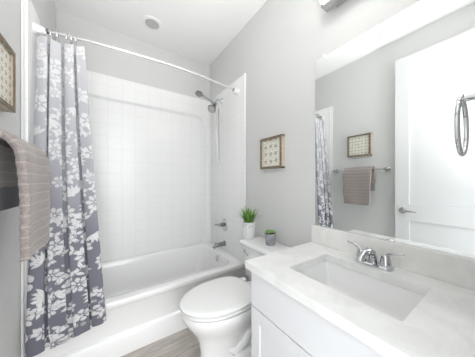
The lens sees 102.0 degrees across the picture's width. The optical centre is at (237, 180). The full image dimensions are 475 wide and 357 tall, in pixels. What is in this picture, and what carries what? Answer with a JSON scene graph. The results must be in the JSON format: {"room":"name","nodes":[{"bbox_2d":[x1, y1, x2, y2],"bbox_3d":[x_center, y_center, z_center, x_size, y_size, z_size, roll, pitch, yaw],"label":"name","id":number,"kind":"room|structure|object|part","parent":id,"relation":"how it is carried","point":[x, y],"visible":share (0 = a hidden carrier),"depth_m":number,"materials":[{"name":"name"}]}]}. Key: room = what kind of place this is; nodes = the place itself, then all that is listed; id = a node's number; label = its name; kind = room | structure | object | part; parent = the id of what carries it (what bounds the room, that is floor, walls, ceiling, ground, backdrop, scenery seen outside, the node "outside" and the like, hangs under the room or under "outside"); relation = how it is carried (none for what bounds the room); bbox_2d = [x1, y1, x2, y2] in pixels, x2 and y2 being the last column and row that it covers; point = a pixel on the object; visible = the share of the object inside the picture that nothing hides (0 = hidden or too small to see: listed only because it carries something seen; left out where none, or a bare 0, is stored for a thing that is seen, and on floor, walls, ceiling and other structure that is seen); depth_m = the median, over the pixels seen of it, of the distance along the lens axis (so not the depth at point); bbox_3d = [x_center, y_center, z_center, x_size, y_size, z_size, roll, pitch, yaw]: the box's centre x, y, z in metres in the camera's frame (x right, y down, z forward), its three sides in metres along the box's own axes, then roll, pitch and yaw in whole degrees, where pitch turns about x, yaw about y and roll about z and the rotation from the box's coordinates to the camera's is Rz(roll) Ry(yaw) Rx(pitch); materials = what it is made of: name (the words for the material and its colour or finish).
{"room":"bathroom","nodes":[
{"label":"bathroom","id":0,"kind":"room"},
{"bbox_2d":[0,0,55,356],"bbox_3d":[-1.033,-0.180,0.726,0.120,2.740,2.597,0,0,-34],"label":"wall","id":1,"kind":"structure","parent":0,"point":[10,10],"depth_m":0.95,"materials":[{"name":"white paint"}]},
{"bbox_2d":[0,140,12,149],"bbox_3d":[-0.932,-0.135,0.768,0.092,0.052,0.637,0,0,-34],"label":"towel bar","id":2,"kind":"object","parent":1,"relation":"attached to","point":[2,143],"visible":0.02,"depth_m":0.70,"materials":[{"name":"silver metal"}]},
{"bbox_2d":[0,130,50,261],"bbox_3d":[-0.878,0.056,0.777,0.135,0.463,0.338,0,0,-34],"label":"bath towel","id":3,"kind":"object","parent":2,"relation":"hanging from","point":[24,169],"visible":0.99,"depth_m":0.75,"materials":[{"name":"grey fabric"}]},
{"bbox_2d":[0,33,15,112],"bbox_3d":[-0.952,-0.445,0.752,0.041,0.270,0.270,0,0,-34],"label":"framed picture","id":4,"kind":"object","parent":1,"relation":"attached to","point":[7,55],"visible":1,"depth_m":0.83,"materials":[{"name":"brown wood"}]},
{"bbox_2d":[0,41,10,104],"bbox_3d":[-0.947,-0.445,0.756,0.004,0.250,0.250,0,0,-34],"label":"print","id":5,"kind":"object","parent":4,"relation":"attached to","point":[5,49],"depth_m":0.81},
{"bbox_2d":[21,0,23,356],"bbox_3d":[-1.164,0.068,1.041,0.011,2.245,0.016,0,0,-34],"label":"trim","id":6,"kind":"structure","parent":1,"relation":"attached to","point":[22,1],"depth_m":1.03,"materials":[{"name":"white paint"}]},
{"bbox_2d":[56,10,209,100],"bbox_3d":[-1.040,-0.180,2.212,1.524,2.740,0.120,0,0,-34],"label":"wall","id":7,"kind":"structure","parent":0,"point":[99,59],"depth_m":2.08,"materials":[{"name":"white paint"}]},
{"bbox_2d":[53,0,266,65],"bbox_3d":[-0.351,-1.600,1.184,1.764,0.100,2.597,0,0,-34],"label":"ceiling","id":8,"kind":"structure","parent":0,"point":[197,30],"depth_m":1.83,"materials":[{"name":"white paint"}]},
{"bbox_2d":[141,15,161,30],"bbox_3d":[-0.841,-1.546,1.893,0.188,0.009,0.188,0,0,-34],"label":"recessed light","id":9,"kind":"object","parent":8,"relation":"in","point":[152,23],"visible":1,"depth_m":1.88,"materials":[{"name":"white plastic"}]},
{"bbox_2d":[121,328,199,356],"bbox_3d":[0.006,1.240,0.652,1.764,0.100,3.877,0,0,-34],"label":"floor","id":10,"kind":"structure","parent":0,"point":[183,343],"depth_m":1.37,"materials":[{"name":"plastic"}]},
{"bbox_2d":[24,242,244,356],"bbox_3d":[-0.774,0.999,1.815,1.516,0.383,0.830,0,0,-34],"label":"bathtub","id":11,"kind":"object","parent":10,"relation":"on","point":[143,293],"visible":0.5,"depth_m":1.50,"materials":[{"name":"white ceramic"}]},
{"bbox_2d":[24,0,245,327],"bbox_3d":[-0.775,-0.129,1.817,1.522,1.869,0.831,0,0,-34],"label":"tub surround","id":12,"kind":"object","parent":11,"relation":"on","point":[161,184],"visible":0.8,"depth_m":2.12,"materials":[{"name":"tile"}]},
{"bbox_3d":[-1.379,-0.129,1.409,0.065,1.869,0.826,0,0,-34],"label":"panel","id":13,"kind":"part","parent":12,"relation":"part of","materials":[{"name":"plastic"}]},
{"bbox_2d":[32,22,238,94],"bbox_3d":[-0.601,-0.927,1.558,1.489,0.068,0.125,0,0,-34],"label":"shower curtain rod","id":14,"kind":"object","parent":12,"relation":"attached to","point":[35,26],"visible":0.99,"depth_m":1.34,"materials":[{"name":"silver metal"}]},
{"bbox_3d":[-1.132,-0.916,1.210,0.008,0.057,0.041,0,0,-34],"label":"hook","id":15,"kind":"object","parent":14,"relation":"hanging from","visible":0},
{"bbox_2d":[25,36,105,356],"bbox_3d":[-1.030,0.030,1.196,0.356,1.835,0.220,0,0,-34],"label":"shower curtain","id":16,"kind":"object","parent":15,"relation":"hanging from","point":[65,289],"visible":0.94,"depth_m":1.16,"materials":[{"name":"fabric"}]},
{"bbox_3d":[-0.998,-0.128,2.149,1.516,1.867,0.031,0,0,-34],"label":"panel","id":17,"kind":"part","parent":12,"relation":"part of","materials":[{"name":"tile"}]},
{"bbox_2d":[195,91,222,163],"bbox_3d":[-0.287,-0.583,2.122,0.368,0.798,0.137,0,0,-44],"label":"shower fixture","id":18,"kind":"object","parent":12,"relation":"attached to","point":[212,108],"visible":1,"depth_m":2.16,"materials":[{"name":"silver metal"}]},
{"bbox_2d":[213,240,225,248],"bbox_3d":[-0.212,0.722,2.175,0.155,0.072,0.068,0,0,-34],"label":"tub spout","id":19,"kind":"object","parent":12,"relation":"attached to","point":[223,243],"visible":1,"depth_m":2.16,"materials":[{"name":"silver metal"}]},
{"bbox_2d":[214,219,227,230],"bbox_3d":[-0.190,0.506,2.196,0.095,0.144,0.153,0,0,-34],"label":"tub valve","id":20,"kind":"object","parent":12,"relation":"attached to","point":[223,224],"visible":1,"depth_m":2.18,"materials":[{"name":"silver metal"}]},
{"bbox_3d":[-0.169,-0.129,2.220,0.065,1.869,0.826,0,0,-34],"label":"panel","id":21,"kind":"part","parent":12,"relation":"part of","materials":[{"name":"tile"}]},
{"bbox_2d":[179,236,290,356],"bbox_3d":[-0.006,0.839,1.321,0.776,0.702,0.480,0,0,-34],"label":"toilet","id":22,"kind":"object","parent":10,"relation":"on","point":[217,311],"visible":0.7,"depth_m":1.17,"materials":[{"name":"white ceramic"}]},
{"bbox_3d":[-0.126,0.734,1.240,0.487,0.019,0.376,0,0,-34],"label":"lid","id":23,"kind":"part","parent":22,"relation":"part of","materials":[{"name":"white plastic"}]},
{"bbox_3d":[-0.125,0.761,1.241,0.475,0.018,0.364,0,0,-34],"label":"seat","id":24,"kind":"part","parent":22,"relation":"part of","materials":[{"name":"white plastic"}]},
{"bbox_2d":[236,206,262,239],"bbox_3d":[0.114,0.345,1.641,0.278,0.286,0.271,0,0,26],"label":"potted grass","id":25,"kind":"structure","parent":22,"relation":"on","point":[248,223],"depth_m":1.60,"materials":[{"name":"green plant"}]},
{"bbox_2d":[243,221,254,239],"bbox_3d":[0.096,0.416,1.630,0.082,0.143,0.082,0,0,-34],"label":"pot","id":26,"kind":"object","parent":25,"relation":"attached to","point":[248,226],"depth_m":1.60,"materials":[{"name":"white ceramic"}]},
{"bbox_3d":[0.231,0.648,1.479,0.195,0.253,0.444,0,0,-34],"label":"tank","id":27,"kind":"part","parent":22,"relation":"part of","materials":[{"name":"white ceramic"}]},
{"bbox_3d":[0.226,0.504,1.476,0.219,0.033,0.480,0,0,-34],"label":"tank lid","id":28,"kind":"part","parent":22,"relation":"part of","materials":[{"name":"white ceramic"}]},
{"bbox_2d":[264,229,275,245],"bbox_3d":[0.250,0.435,1.476,0.090,0.106,0.094,0,0,-34],"label":"potted succulent","id":29,"kind":"object","parent":22,"relation":"on","point":[270,235],"visible":1,"depth_m":1.45,"materials":[{"name":"grey ceramic"}]},
{"bbox_2d":[251,272,384,356],"bbox_3d":[0.489,0.812,0.811,0.536,0.755,0.713,0,0,-34],"label":"vanity cabinet","id":30,"kind":"object","parent":10,"relation":"on","point":[281,325],"visible":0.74,"depth_m":0.75,"materials":[{"name":"white paint"}]},
{"bbox_3d":[0.176,0.852,0.816,0.010,0.343,0.229,0,0,-34],"label":"door panel","id":31,"kind":"part","parent":30,"relation":"part of","materials":[{"name":"white paint"}]},
{"bbox_3d":[0.175,0.852,0.815,0.019,0.467,0.353,0,0,-34],"label":"door","id":32,"kind":"part","parent":30,"relation":"part of","materials":[{"name":"white paint"}]},
{"bbox_2d":[245,242,474,356],"bbox_3d":[0.477,0.417,0.811,0.558,0.035,0.746,0,0,-34],"label":"countertop","id":33,"kind":"structure","parent":30,"relation":"on","point":[442,324],"depth_m":0.61,"materials":[{"name":"white stone"}]},
{"bbox_2d":[297,260,424,320],"bbox_3d":[0.477,0.507,0.801,0.362,0.143,0.477,0,0,-34],"label":"sink","id":34,"kind":"object","parent":33,"relation":"in","point":[397,302],"visible":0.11,"depth_m":0.88,"materials":[{"name":"white ceramic"}]},
{"bbox_2d":[347,240,404,271],"bbox_3d":[0.600,0.354,0.886,0.160,0.091,0.235,0,0,-34],"label":"faucet","id":35,"kind":"object","parent":33,"relation":"on","point":[385,264],"visible":1,"depth_m":0.87,"materials":[{"name":"silver metal"}]},
{"bbox_3d":[0.601,0.331,0.984,0.017,0.036,0.075,0,0,-34],"label":"lever","id":36,"kind":"part","parent":35,"relation":"part of","materials":[{"name":"silver metal"}]},
{"bbox_3d":[0.617,0.363,0.959,0.048,0.054,0.048,0,0,-34],"label":"handle","id":37,"kind":"part","parent":35,"relation":"part of","materials":[{"name":"silver metal"}]},
{"bbox_3d":[0.599,0.350,0.886,0.157,0.083,0.038,0,0,-34],"label":"spout","id":38,"kind":"part","parent":35,"relation":"part of","materials":[{"name":"silver metal"}]},
{"bbox_3d":[0.644,0.393,0.916,0.054,0.014,0.160,0,0,-34],"label":"plate","id":39,"kind":"part","parent":35,"relation":"part of","materials":[{"name":"silver metal"}]},
{"bbox_3d":[0.674,0.363,0.875,0.048,0.054,0.048,0,0,-34],"label":"handle","id":40,"kind":"part","parent":35,"relation":"part of","materials":[{"name":"silver metal"}]},
{"bbox_3d":[0.690,0.331,0.850,0.017,0.036,0.075,0,0,-34],"label":"lever","id":41,"kind":"part","parent":35,"relation":"part of","materials":[{"name":"silver metal"}]},
{"bbox_2d":[210,0,472,280],"bbox_3d":[0.332,-0.180,1.642,0.120,2.740,2.597,0,0,-34],"label":"wall","id":42,"kind":"structure","parent":0,"point":[278,49],"depth_m":1.48,"materials":[{"name":"white paint"}]},
{"bbox_2d":[260,134,284,169],"bbox_3d":[0.280,-0.230,1.576,0.037,0.257,0.248,0,0,-34],"label":"framed picture","id":43,"kind":"object","parent":42,"relation":"attached to","point":[272,149],"visible":1,"depth_m":1.55,"materials":[{"name":"beige paper"}]},
{"bbox_2d":[262,137,279,166],"bbox_3d":[0.276,-0.230,1.574,0.004,0.237,0.228,0,0,-34],"label":"print","id":44,"kind":"object","parent":43,"relation":"attached to","point":[270,145],"depth_m":1.57},
{"bbox_2d":[320,0,345,11],"bbox_3d":[0.676,-1.085,0.908,0.124,0.140,0.575,0,0,-34],"label":"vanity light","id":45,"kind":"object","parent":42,"relation":"attached to","point":[326,5],"visible":1,"depth_m":1.10,"materials":[{"name":"silver metal"}]},
{"bbox_2d":[311,225,474,290],"bbox_3d":[0.701,0.344,0.961,0.019,0.111,0.746,0,0,-34],"label":"backsplash","id":46,"kind":"structure","parent":42,"relation":"attached to","point":[446,267],"depth_m":0.85,"materials":[{"name":"stone"}]},
{"bbox_2d":[315,0,474,258],"bbox_3d":[0.709,-0.254,0.960,0.010,1.083,0.715,0,0,-34],"label":"wall mirror","id":47,"kind":"object","parent":42,"relation":"attached to","point":[389,166],"visible":1,"depth_m":0.88,"materials":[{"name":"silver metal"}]},
{"bbox_3d":[0.334,-0.180,0.164,1.523,2.740,0.140,0,0,-34],"label":"wall","id":48,"kind":"structure","parent":0,"visible":0},
{"bbox_2d":[454,92,474,156],"bbox_3d":[0.669,-0.167,0.528,0.160,0.192,0.090,0,0,-34],"label":"towel ring","id":49,"kind":"object","parent":48,"relation":"attached to","point":[461,99],"visible":1,"depth_m":0.54,"materials":[{"name":"silver metal"}]}
]}

